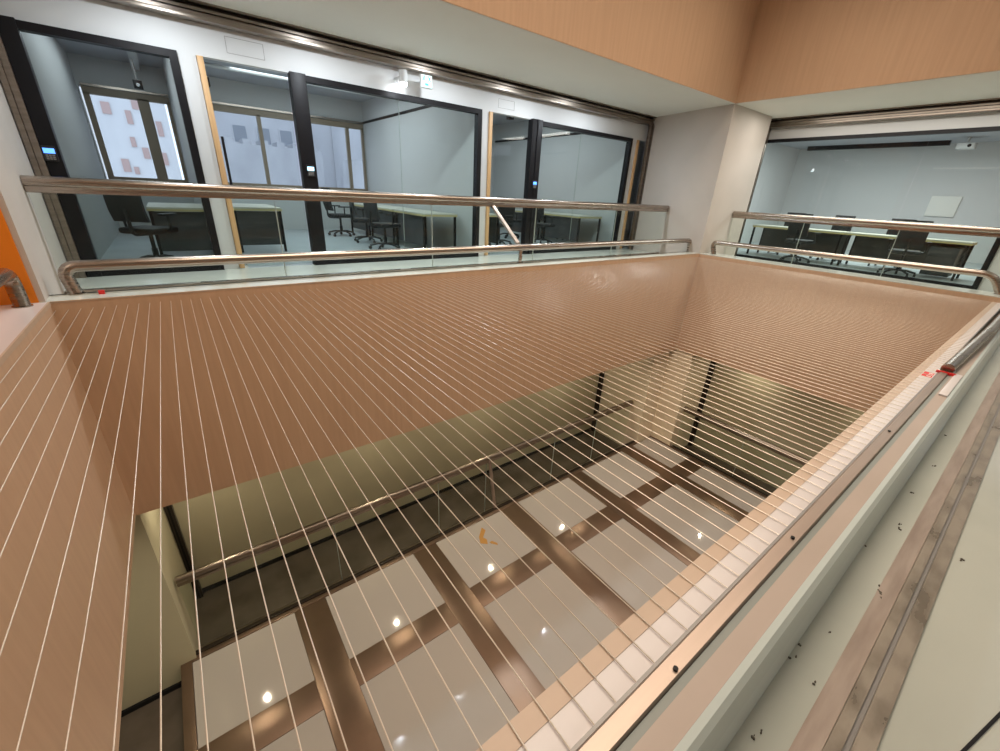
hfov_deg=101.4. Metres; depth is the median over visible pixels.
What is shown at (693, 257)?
wire
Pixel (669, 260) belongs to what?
wire
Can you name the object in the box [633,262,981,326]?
wire
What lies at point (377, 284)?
wire
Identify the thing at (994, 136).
ceiling
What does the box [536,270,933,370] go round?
wire
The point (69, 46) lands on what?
ceiling
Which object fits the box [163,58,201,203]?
wall
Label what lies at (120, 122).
building
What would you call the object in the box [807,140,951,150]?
ceiling vent
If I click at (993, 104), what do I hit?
track
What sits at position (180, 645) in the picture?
wall
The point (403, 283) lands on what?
wire
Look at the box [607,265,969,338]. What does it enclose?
wire
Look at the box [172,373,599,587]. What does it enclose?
wall
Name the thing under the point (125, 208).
office chair
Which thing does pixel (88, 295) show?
trim
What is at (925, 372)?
tape
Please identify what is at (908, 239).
office chair
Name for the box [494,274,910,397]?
wire
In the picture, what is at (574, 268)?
wire
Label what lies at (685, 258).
wire
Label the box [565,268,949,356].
wire
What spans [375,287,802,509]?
wire
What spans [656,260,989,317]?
wire
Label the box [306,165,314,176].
card reader
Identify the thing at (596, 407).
guide
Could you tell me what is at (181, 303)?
wire
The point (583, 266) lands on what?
wire
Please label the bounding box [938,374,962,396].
spacer
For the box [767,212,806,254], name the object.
office chair
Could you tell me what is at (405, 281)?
wire
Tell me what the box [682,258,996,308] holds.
wire
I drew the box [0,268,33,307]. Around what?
pipe rail
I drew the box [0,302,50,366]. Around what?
trim
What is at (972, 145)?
projector
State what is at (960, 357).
pipe rail
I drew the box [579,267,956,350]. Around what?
wire
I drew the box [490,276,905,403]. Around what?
wire
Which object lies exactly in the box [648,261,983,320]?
wire
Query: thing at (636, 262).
wire
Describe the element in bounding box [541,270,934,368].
wire
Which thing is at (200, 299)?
wire
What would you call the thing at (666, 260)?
wire
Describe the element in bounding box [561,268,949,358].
wire
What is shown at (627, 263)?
wire
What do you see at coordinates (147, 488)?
wall
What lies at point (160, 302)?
wire
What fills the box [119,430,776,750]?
floor
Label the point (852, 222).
glass balustrade
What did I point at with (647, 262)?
wire
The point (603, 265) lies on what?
wire
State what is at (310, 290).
wire
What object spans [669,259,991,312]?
wire
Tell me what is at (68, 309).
wire
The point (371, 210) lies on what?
office chair
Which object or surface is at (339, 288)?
wire
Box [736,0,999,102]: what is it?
wall
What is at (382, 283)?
wire
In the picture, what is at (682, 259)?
wire
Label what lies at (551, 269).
wire
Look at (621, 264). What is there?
wire
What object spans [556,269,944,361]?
wire
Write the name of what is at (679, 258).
wire
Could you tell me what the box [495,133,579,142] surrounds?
trim
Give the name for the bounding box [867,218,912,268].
office chair
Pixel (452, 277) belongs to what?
wire
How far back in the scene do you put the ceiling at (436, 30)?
6.02 m
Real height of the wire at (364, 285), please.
0.004 m
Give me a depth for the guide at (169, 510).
6.14 m
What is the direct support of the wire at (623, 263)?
attached to the wall
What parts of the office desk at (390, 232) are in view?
modesty panel, leg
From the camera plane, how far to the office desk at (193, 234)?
6.31 m
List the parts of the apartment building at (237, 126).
pane, pane, pane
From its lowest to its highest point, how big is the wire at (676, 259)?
0.004 m
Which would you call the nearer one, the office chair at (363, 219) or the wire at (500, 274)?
the wire at (500, 274)
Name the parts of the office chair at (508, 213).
seat, backrest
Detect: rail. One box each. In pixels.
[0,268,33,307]
[58,238,691,294]
[576,370,947,750]
[711,240,999,294]
[938,314,999,373]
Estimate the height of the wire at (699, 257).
0.004 m
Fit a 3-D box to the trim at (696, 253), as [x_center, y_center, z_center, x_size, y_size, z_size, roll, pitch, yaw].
[0.365,-1.663,6.257,10.220,0.013,0.009,-15,29,-34]
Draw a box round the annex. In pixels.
[342,160,364,188]
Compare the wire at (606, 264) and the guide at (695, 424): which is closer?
the wire at (606, 264)
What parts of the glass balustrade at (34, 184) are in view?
handrail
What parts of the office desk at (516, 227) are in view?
modesty panel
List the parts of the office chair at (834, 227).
backrest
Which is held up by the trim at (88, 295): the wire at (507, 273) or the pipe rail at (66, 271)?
the pipe rail at (66, 271)
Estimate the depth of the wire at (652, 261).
5.85 m
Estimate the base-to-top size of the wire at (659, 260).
0.004 m
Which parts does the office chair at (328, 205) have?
backrest, seat, armrest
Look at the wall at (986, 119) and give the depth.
7.74 m
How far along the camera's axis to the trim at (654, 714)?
1.11 m
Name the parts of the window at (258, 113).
head rail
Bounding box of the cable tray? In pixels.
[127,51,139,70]
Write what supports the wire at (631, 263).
attached to the wall
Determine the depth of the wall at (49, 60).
6.43 m
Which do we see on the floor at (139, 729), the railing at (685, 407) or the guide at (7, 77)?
the railing at (685, 407)
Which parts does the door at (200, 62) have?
handle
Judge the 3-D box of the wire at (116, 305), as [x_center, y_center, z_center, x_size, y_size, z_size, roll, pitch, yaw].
[-2.022,0.193,1.969,0.003,0.004,4.643,-15,29,-34]
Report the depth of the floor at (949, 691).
1.39 m
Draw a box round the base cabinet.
[919,245,964,276]
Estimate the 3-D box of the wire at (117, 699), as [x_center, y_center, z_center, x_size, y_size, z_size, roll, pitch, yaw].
[-1.838,0.145,2.098,0.003,0.004,4.643,-15,29,-34]
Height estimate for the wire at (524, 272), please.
0.004 m
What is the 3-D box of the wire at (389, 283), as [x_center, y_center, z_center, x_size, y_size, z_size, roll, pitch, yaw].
[-0.003,-0.331,3.390,0.003,0.004,4.643,-15,29,-34]
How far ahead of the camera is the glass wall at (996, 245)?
7.98 m
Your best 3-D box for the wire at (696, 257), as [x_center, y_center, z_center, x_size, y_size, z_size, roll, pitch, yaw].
[5.689,-1.806,7.396,0.003,0.004,4.643,-15,29,-34]
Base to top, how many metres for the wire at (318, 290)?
0.004 m
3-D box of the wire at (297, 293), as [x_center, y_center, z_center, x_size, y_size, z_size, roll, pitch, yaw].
[-0.859,-0.109,2.787,0.003,0.004,4.643,-15,29,-34]
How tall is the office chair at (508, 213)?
1.099 m
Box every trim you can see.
[0,252,695,305]
[0,302,46,354]
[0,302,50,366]
[50,253,699,302]
[363,105,431,123]
[476,302,997,750]
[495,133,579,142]
[517,303,999,750]
[569,309,999,750]
[616,366,959,750]
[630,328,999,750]
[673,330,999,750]
[700,253,999,297]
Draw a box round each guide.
[0,36,86,277]
[163,505,202,598]
[591,371,604,430]
[628,125,654,249]
[688,361,715,445]
[734,128,770,255]
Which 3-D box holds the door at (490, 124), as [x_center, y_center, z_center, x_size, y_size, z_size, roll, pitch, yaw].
[0.114,-3.720,8.182,0.980,2.519,0.135,-15,29,-34]
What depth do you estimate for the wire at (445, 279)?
2.84 m
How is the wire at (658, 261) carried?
attached to the wall
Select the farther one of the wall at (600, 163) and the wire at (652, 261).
the wall at (600, 163)
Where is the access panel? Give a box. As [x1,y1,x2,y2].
[224,36,264,59]
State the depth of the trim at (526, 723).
1.19 m
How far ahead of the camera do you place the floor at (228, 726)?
6.10 m
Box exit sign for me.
[418,74,431,88]
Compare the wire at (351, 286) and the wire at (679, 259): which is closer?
the wire at (351, 286)
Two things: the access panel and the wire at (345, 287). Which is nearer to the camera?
the wire at (345, 287)
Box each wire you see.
[0,305,116,655]
[0,307,93,491]
[0,307,104,557]
[0,309,68,409]
[0,309,80,444]
[0,311,55,382]
[16,306,127,750]
[64,305,138,750]
[112,304,149,750]
[160,302,161,750]
[171,308,208,750]
[181,303,255,750]
[190,299,301,750]
[200,299,347,750]
[210,299,393,750]
[219,298,438,750]
[228,297,483,750]
[237,296,527,750]
[247,297,570,749]
[254,294,594,724]
[262,293,616,702]
[271,293,635,681]
[286,291,670,645]
[294,307,654,662]
[297,293,686,629]
[303,291,701,614]
[310,290,714,600]
[318,290,727,587]
[323,288,738,575]
[331,288,749,564]
[339,288,759,553]
[345,287,769,544]
[351,286,778,534]
[357,285,786,525]
[364,285,795,517]
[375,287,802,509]
[377,284,810,502]
[382,283,817,495]
[389,283,823,488]
[396,283,828,481]
[403,283,835,475]
[405,281,841,470]
[414,282,846,464]
[416,280,852,459]
[425,281,855,453]
[429,280,861,449]
[435,280,865,444]
[439,279,870,440]
[445,279,873,435]
[452,277,881,427]
[454,280,878,431]
[458,277,884,423]
[464,277,890,420]
[467,276,892,416]
[476,277,896,413]
[478,276,898,409]
[481,275,901,406]
[489,274,907,400]
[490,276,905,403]
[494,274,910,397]
[500,274,914,395]
[502,273,917,392]
[507,273,918,389]
[512,273,922,387]
[514,272,923,384]
[519,272,926,382]
[524,272,926,379]
[525,271,929,377]
[530,271,932,375]
[535,271,934,373]
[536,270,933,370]
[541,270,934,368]
[546,270,939,367]
[547,269,941,365]
[551,269,943,363]
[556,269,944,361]
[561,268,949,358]
[561,269,944,359]
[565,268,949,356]
[570,268,953,355]
[574,267,956,352]
[574,268,953,353]
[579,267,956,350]
[583,266,959,347]
[583,267,959,349]
[587,266,962,346]
[591,266,961,344]
[595,266,963,343]
[598,265,964,340]
[599,266,965,342]
[603,265,967,339]
[606,264,970,337]
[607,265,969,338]
[609,264,968,335]
[613,264,970,334]
[617,264,972,333]
[620,263,975,331]
[621,264,973,332]
[623,263,976,330]
[627,263,978,329]
[631,263,979,328]
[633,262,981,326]
[634,263,980,327]
[636,262,981,325]
[640,262,982,324]
[643,262,982,323]
[645,261,983,321]
[647,262,983,322]
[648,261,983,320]
[652,261,983,319]
[655,261,988,319]
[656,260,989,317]
[658,261,989,318]
[659,260,988,316]
[662,260,988,315]
[666,260,992,315]
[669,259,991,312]
[669,260,993,314]
[672,259,995,312]
[672,260,992,313]
[676,259,995,311]
[679,258,997,309]
[679,259,994,310]
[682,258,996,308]
[682,259,993,309]
[685,258,995,307]
[688,258,999,307]
[691,258,998,306]
[693,257,998,304]
[693,258,996,305]
[696,257,996,303]
[696,258,994,304]
[699,257,994,302]
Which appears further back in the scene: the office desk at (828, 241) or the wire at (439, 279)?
the office desk at (828, 241)
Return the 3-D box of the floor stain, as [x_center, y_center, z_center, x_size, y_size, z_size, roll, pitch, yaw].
[-0.283,3.034,7.612,0.260,0.002,0.520,-15,29,-34]
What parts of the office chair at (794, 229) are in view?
seat, backrest, armrest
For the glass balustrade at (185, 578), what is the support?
on the floor at (139, 729)
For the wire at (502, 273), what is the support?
attached to the wall
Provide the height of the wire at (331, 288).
0.004 m
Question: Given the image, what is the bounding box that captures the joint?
[960,711,999,750]
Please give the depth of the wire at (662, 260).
6.07 m
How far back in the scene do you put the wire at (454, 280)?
2.89 m
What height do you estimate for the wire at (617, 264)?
0.004 m
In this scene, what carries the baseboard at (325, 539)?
attached to the wall at (206, 548)
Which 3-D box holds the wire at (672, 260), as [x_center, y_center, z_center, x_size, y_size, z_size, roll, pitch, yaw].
[4.832,-1.584,6.793,0.003,0.004,4.643,-15,29,-34]
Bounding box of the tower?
[331,126,361,187]
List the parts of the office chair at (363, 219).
backrest, seat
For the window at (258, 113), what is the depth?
10.57 m
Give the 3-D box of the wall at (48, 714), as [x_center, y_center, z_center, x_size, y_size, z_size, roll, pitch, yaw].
[-2.472,1.294,2.080,0.250,2.268,4.700,-15,29,-34]
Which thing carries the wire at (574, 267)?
attached to the wall
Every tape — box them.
[922,371,934,377]
[936,370,956,375]
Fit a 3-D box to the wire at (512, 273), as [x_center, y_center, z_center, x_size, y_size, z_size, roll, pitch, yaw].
[1.527,-0.728,4.467,0.003,0.004,4.643,-15,29,-34]
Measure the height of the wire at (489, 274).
0.004 m
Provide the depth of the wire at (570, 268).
4.43 m
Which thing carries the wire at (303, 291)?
attached to the wall
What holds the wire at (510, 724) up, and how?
attached to the wall
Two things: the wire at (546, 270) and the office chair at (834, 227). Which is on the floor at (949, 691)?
the office chair at (834, 227)
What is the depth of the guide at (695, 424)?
10.90 m
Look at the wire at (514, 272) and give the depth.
3.67 m
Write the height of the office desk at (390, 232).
0.751 m
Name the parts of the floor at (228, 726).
frosted panel, frosted panel, frosted panel, frosted panel, frosted panel, frosted panel, frosted panel, frosted panel, frosted panel, frosted panel, frosted panel, frosted panel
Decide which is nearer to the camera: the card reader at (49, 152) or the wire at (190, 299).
the wire at (190, 299)
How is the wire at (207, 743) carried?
attached to the wall
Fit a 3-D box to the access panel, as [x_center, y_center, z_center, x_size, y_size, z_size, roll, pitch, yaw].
[-3.222,-4.132,5.169,0.420,0.170,0.013,-15,29,-34]
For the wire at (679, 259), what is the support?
attached to the wall
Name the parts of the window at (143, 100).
head rail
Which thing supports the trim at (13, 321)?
attached to the wall at (48, 714)
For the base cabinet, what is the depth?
8.50 m
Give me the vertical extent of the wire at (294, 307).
0.004 m
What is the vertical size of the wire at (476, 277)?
0.004 m
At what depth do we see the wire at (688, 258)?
6.61 m
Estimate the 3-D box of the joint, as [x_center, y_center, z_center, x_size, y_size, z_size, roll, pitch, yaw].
[1.558,0.852,1.175,0.964,0.003,0.007,-8,26,-23]
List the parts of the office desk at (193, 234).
leg, modesty panel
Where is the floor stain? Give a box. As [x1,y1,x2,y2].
[479,528,497,544]
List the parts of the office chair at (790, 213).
backrest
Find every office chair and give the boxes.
[103,195,178,257]
[321,188,354,236]
[347,189,382,242]
[363,191,400,248]
[488,197,514,244]
[498,197,521,238]
[534,199,556,243]
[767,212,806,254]
[780,213,820,262]
[809,215,855,261]
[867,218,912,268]
[876,220,933,276]
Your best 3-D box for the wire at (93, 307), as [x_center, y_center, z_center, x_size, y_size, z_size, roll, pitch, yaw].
[-2.144,0.225,1.882,0.003,0.004,4.643,-15,29,-34]
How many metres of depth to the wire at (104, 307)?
1.65 m
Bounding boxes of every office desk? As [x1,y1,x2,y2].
[146,202,211,254]
[228,203,286,252]
[350,203,395,236]
[371,206,421,242]
[394,209,456,247]
[488,213,498,244]
[511,209,558,238]
[542,213,601,241]
[746,225,851,264]
[836,232,977,280]
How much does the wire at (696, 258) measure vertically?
0.004 m
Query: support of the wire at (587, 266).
attached to the wall
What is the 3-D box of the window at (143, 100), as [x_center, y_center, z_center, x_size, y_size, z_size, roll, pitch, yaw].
[-7.907,-5.191,8.957,1.410,1.810,0.130,-15,29,-34]
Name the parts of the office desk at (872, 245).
leg, leg, modesty panel, leg, leg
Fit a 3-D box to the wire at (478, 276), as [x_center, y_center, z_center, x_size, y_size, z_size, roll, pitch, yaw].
[1.038,-0.601,4.122,0.003,0.004,4.643,-15,29,-34]
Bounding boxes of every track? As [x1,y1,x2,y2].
[101,0,656,125]
[769,98,999,128]
[788,371,999,750]
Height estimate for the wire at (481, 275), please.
0.004 m
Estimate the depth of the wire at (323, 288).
1.77 m
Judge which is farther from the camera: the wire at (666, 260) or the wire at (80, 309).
the wire at (666, 260)
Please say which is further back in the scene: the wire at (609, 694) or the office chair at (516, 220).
the office chair at (516, 220)
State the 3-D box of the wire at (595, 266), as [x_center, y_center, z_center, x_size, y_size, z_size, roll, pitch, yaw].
[2.996,-1.108,5.501,0.003,0.004,4.643,-15,29,-34]
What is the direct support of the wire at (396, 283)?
attached to the wall
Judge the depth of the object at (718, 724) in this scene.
1.20 m
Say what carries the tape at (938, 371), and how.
attached to the spacer
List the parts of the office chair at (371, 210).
backrest, seat, armrest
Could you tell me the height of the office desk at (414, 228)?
0.751 m
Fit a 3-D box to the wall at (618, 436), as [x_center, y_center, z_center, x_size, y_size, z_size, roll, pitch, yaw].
[4.127,0.393,11.295,1.840,2.920,2.150,-15,29,-34]
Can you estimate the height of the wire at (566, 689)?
0.004 m
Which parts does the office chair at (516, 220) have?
seat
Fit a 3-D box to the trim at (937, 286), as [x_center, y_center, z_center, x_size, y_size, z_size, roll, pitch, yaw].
[6.055,-1.867,7.617,0.499,0.180,4.700,-15,29,-34]
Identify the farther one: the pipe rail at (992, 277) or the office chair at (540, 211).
the office chair at (540, 211)
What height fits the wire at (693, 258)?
0.004 m
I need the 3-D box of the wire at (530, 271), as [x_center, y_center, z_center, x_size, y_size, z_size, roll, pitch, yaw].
[1.833,-0.807,4.682,0.003,0.004,4.643,-15,29,-34]
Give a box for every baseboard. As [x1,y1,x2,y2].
[121,681,181,717]
[202,428,590,592]
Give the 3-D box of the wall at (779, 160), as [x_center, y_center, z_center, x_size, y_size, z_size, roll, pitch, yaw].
[7.931,-6.002,13.445,7.080,3.180,0.100,-15,29,-34]
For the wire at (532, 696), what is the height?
0.004 m
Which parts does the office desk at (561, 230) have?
leg, modesty panel, leg, leg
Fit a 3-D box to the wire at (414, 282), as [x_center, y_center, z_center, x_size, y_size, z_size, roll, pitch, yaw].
[0.242,-0.394,3.562,0.003,0.004,4.643,-15,29,-34]
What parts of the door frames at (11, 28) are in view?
post, post, post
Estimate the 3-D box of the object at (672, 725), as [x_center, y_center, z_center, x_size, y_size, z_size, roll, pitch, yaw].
[3.234,0.086,2.896,10.800,0.190,0.096,-15,29,-34]
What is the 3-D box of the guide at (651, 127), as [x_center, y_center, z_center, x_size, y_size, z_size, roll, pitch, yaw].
[3.541,-4.657,10.303,0.110,2.844,0.080,-15,29,-34]
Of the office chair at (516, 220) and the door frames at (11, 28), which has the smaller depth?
the door frames at (11, 28)
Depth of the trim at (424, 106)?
9.70 m
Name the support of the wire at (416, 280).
attached to the wall
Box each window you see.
[79,82,188,182]
[206,101,367,190]
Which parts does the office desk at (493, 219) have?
modesty panel, leg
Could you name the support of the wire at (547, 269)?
attached to the wall
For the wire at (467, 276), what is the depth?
3.14 m
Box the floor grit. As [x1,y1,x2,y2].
[751,434,964,739]
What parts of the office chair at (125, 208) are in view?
backrest, seat, armrest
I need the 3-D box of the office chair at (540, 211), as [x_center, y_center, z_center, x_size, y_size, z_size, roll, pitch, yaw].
[1.129,-4.040,10.769,0.670,1.099,0.673,23,31,38]
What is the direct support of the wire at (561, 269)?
attached to the wall
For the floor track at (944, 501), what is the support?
on the floor at (949, 691)
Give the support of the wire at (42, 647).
attached to the wall
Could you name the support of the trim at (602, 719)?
on the wall
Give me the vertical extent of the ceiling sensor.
0.600 m
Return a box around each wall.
[0,0,648,268]
[0,0,771,514]
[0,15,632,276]
[0,307,135,750]
[21,32,119,258]
[66,52,495,228]
[121,507,200,710]
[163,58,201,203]
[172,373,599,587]
[362,97,474,246]
[493,120,625,241]
[596,349,710,448]
[623,141,645,240]
[677,254,999,412]
[692,363,863,488]
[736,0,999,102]
[736,126,999,289]
[740,143,799,242]
[768,111,999,291]
[777,141,999,263]
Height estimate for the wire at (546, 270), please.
0.004 m
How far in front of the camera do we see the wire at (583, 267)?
4.63 m
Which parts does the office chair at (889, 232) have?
backrest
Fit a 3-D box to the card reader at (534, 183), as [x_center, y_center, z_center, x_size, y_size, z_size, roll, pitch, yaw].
[0.710,-3.928,8.413,0.110,0.150,0.029,-15,29,-34]
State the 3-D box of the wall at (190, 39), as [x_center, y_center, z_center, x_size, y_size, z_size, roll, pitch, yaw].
[-1.012,-3.784,7.254,11.320,3.280,0.120,-15,29,-34]
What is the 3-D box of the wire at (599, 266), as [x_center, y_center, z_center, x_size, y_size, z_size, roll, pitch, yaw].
[3.057,-1.124,5.544,0.003,0.004,4.643,-15,29,-34]
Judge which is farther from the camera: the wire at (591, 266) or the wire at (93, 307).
the wire at (591, 266)
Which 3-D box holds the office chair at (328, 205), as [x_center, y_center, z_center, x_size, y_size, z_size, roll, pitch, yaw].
[-4.006,-4.078,10.235,0.673,1.099,0.670,-18,31,-39]
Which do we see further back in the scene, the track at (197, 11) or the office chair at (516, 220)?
the office chair at (516, 220)
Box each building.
[79,87,181,179]
[207,111,336,187]
[214,137,325,186]
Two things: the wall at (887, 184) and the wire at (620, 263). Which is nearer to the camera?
the wire at (620, 263)
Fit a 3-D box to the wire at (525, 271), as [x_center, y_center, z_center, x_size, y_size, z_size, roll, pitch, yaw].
[1.772,-0.791,4.639,0.003,0.004,4.643,-15,29,-34]
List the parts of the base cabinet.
drawer, drawer, drawer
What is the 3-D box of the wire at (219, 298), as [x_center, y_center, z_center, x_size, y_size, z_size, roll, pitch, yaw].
[-1.410,0.034,2.399,0.003,0.004,4.643,-15,29,-34]
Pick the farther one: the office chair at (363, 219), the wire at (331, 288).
the office chair at (363, 219)
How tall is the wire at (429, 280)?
0.004 m
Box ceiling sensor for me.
[130,58,143,89]
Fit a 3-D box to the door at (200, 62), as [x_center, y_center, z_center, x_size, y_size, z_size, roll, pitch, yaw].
[-3.340,-2.822,5.744,1.005,2.519,0.146,-15,29,-34]
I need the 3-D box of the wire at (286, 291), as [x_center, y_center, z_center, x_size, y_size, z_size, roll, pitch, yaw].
[-0.920,-0.093,2.744,0.003,0.004,4.643,-15,29,-34]
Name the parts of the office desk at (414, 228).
leg, modesty panel, leg, leg, leg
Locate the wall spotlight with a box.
[394,69,407,86]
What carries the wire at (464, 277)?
attached to the wall
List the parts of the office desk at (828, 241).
leg, modesty panel, leg, leg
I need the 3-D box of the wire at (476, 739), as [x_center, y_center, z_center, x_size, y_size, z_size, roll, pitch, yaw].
[-1.349,0.018,2.442,0.003,0.004,4.643,-15,29,-34]
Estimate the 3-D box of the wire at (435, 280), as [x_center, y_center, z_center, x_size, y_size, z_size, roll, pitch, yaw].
[0.487,-0.458,3.735,0.003,0.004,4.643,-15,29,-34]
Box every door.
[196,55,248,268]
[484,111,492,255]
[619,140,639,248]
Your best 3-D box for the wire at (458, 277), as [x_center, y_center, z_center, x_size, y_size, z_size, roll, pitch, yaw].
[0.793,-0.537,3.950,0.003,0.004,4.643,-15,29,-34]
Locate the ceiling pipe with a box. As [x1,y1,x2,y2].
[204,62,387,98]
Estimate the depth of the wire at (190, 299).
1.17 m
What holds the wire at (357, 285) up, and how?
attached to the wall
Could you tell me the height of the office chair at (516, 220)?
1.099 m
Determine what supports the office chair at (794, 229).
on the floor at (949, 691)
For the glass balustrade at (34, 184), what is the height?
1.119 m
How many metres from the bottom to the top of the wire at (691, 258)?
0.004 m
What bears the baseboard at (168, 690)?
attached to the wall at (180, 645)
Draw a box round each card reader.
[40,145,58,161]
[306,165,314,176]
[532,180,536,188]
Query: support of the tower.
on the ground
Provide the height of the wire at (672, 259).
0.004 m
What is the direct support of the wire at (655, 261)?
attached to the wall
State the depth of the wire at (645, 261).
5.74 m
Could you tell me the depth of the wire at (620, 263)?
5.26 m
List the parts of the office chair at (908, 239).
armrest, seat, backrest, armrest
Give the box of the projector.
[955,137,977,149]
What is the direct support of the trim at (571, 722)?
on the wall
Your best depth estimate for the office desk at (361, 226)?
10.82 m
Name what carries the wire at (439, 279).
attached to the wall
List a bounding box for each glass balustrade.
[20,175,668,293]
[175,400,632,646]
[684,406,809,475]
[732,211,999,275]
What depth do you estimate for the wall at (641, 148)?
12.34 m
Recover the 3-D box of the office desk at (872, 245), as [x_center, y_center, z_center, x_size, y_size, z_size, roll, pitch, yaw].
[8.979,-2.708,9.156,0.708,0.751,2.058,-15,29,-34]
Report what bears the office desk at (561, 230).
on the floor at (949, 691)
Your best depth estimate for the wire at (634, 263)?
5.45 m
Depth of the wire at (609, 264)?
5.04 m
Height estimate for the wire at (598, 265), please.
0.004 m
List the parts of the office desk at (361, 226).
modesty panel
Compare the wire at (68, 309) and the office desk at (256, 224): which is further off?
the office desk at (256, 224)
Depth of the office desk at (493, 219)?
9.41 m
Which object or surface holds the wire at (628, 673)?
attached to the wall
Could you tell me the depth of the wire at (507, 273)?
3.54 m
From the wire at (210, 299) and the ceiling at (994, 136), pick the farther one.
the ceiling at (994, 136)
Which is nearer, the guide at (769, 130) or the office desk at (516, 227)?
the guide at (769, 130)
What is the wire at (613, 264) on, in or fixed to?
attached to the wall
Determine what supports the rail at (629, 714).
attached to the wall
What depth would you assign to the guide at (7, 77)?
4.38 m
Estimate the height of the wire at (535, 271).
0.004 m
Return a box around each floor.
[76,229,999,750]
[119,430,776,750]
[181,436,768,750]
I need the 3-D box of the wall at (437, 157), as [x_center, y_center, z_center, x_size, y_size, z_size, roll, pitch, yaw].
[-2.112,-4.995,9.845,0.100,3.280,5.780,-15,29,-34]
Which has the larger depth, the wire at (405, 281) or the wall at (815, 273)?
the wall at (815, 273)
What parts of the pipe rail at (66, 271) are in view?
post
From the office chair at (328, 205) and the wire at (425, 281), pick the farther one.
the office chair at (328, 205)
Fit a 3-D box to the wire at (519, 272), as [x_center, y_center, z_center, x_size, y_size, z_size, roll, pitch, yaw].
[1.650,-0.759,4.553,0.003,0.004,4.643,-15,29,-34]
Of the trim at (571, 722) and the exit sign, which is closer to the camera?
the trim at (571, 722)
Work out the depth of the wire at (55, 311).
2.64 m
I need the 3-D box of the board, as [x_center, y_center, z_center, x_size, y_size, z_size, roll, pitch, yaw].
[13.274,-5.069,12.263,0.050,0.560,0.650,-15,29,-34]
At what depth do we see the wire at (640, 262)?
5.67 m
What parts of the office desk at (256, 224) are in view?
leg, modesty panel, leg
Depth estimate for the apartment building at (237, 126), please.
19.05 m
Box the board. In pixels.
[924,196,961,216]
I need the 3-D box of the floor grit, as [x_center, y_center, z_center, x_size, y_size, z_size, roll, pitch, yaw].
[1.688,0.652,1.639,2.542,0.004,0.251,-15,29,-34]
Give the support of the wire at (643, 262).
attached to the wall
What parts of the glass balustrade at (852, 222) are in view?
handrail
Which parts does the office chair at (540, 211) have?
backrest, seat, armrest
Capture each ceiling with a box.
[56,38,527,124]
[198,0,999,118]
[778,131,999,148]
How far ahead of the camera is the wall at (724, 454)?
9.87 m

